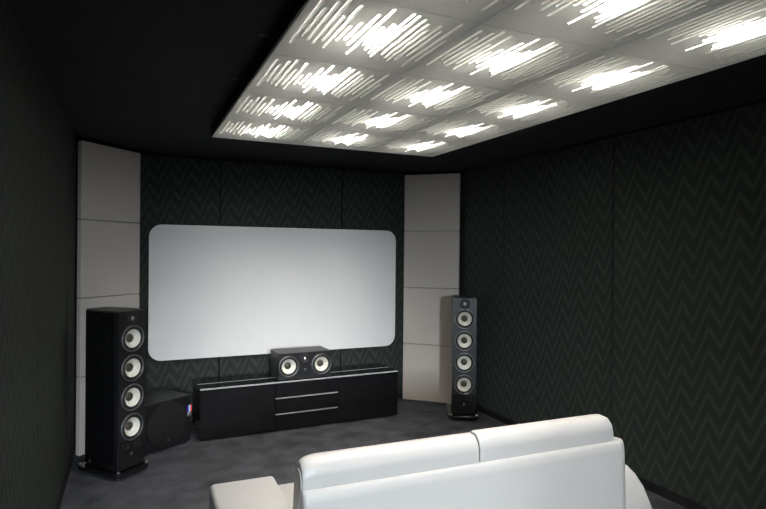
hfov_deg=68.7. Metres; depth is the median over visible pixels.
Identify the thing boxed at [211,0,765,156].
ceiling light
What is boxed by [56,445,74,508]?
baseboard
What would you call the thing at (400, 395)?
baseboard
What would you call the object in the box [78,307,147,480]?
tower speaker
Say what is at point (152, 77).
ceiling
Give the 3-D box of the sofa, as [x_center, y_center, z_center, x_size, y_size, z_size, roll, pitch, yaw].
[0.233,1.142,2.594,1.940,0.843,0.875,0,0,-23]
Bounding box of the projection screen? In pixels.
[148,224,395,360]
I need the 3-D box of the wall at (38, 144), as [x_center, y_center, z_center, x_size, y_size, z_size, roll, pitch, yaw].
[-1.011,0.343,1.111,0.150,2.430,8.050,0,0,-24]
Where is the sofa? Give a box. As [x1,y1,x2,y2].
[209,414,651,508]
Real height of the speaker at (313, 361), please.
0.241 m
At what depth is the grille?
4.37 m
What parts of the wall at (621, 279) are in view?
fabric panel, fabric panel, fabric panel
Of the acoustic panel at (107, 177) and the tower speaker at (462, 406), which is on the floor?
the tower speaker at (462, 406)
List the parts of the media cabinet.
door, drawer, drawer, drawer, door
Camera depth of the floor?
4.24 m
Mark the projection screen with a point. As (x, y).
(215, 291)
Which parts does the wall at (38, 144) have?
fabric panel, fabric panel, fabric panel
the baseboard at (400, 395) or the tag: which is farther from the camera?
the baseboard at (400, 395)
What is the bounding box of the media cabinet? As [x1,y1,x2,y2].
[193,363,397,440]
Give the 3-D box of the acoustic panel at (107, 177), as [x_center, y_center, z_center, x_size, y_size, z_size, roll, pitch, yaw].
[-2.216,0.333,4.528,0.065,2.398,0.586,1,0,21]
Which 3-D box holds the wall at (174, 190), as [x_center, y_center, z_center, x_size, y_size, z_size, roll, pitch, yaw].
[-0.991,0.325,5.582,3.790,2.430,0.150,0,0,-24]
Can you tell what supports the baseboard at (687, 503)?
attached to the wall at (621, 279)
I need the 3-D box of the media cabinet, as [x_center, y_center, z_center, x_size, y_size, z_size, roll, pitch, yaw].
[-0.770,1.328,5.176,1.830,0.431,0.421,0,0,-26]
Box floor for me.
[60,398,686,508]
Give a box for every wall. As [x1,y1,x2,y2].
[0,0,76,508]
[136,154,420,413]
[459,101,765,508]
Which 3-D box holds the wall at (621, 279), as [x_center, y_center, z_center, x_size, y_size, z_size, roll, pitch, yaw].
[2.364,0.369,2.627,0.150,2.430,8.050,0,0,-24]
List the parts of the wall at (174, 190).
fabric panel, fabric panel, fabric panel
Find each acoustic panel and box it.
[75,140,139,455]
[403,173,459,403]
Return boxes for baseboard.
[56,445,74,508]
[191,392,402,420]
[476,404,709,508]
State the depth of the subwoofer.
4.40 m
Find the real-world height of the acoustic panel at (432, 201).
2.398 m
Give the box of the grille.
[146,401,186,447]
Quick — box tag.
[187,404,191,416]
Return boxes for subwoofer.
[144,388,190,455]
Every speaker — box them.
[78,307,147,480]
[271,346,330,380]
[446,295,478,420]
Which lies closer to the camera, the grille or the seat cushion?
the seat cushion
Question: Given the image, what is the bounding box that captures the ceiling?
[8,0,765,174]
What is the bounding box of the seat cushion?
[278,483,293,508]

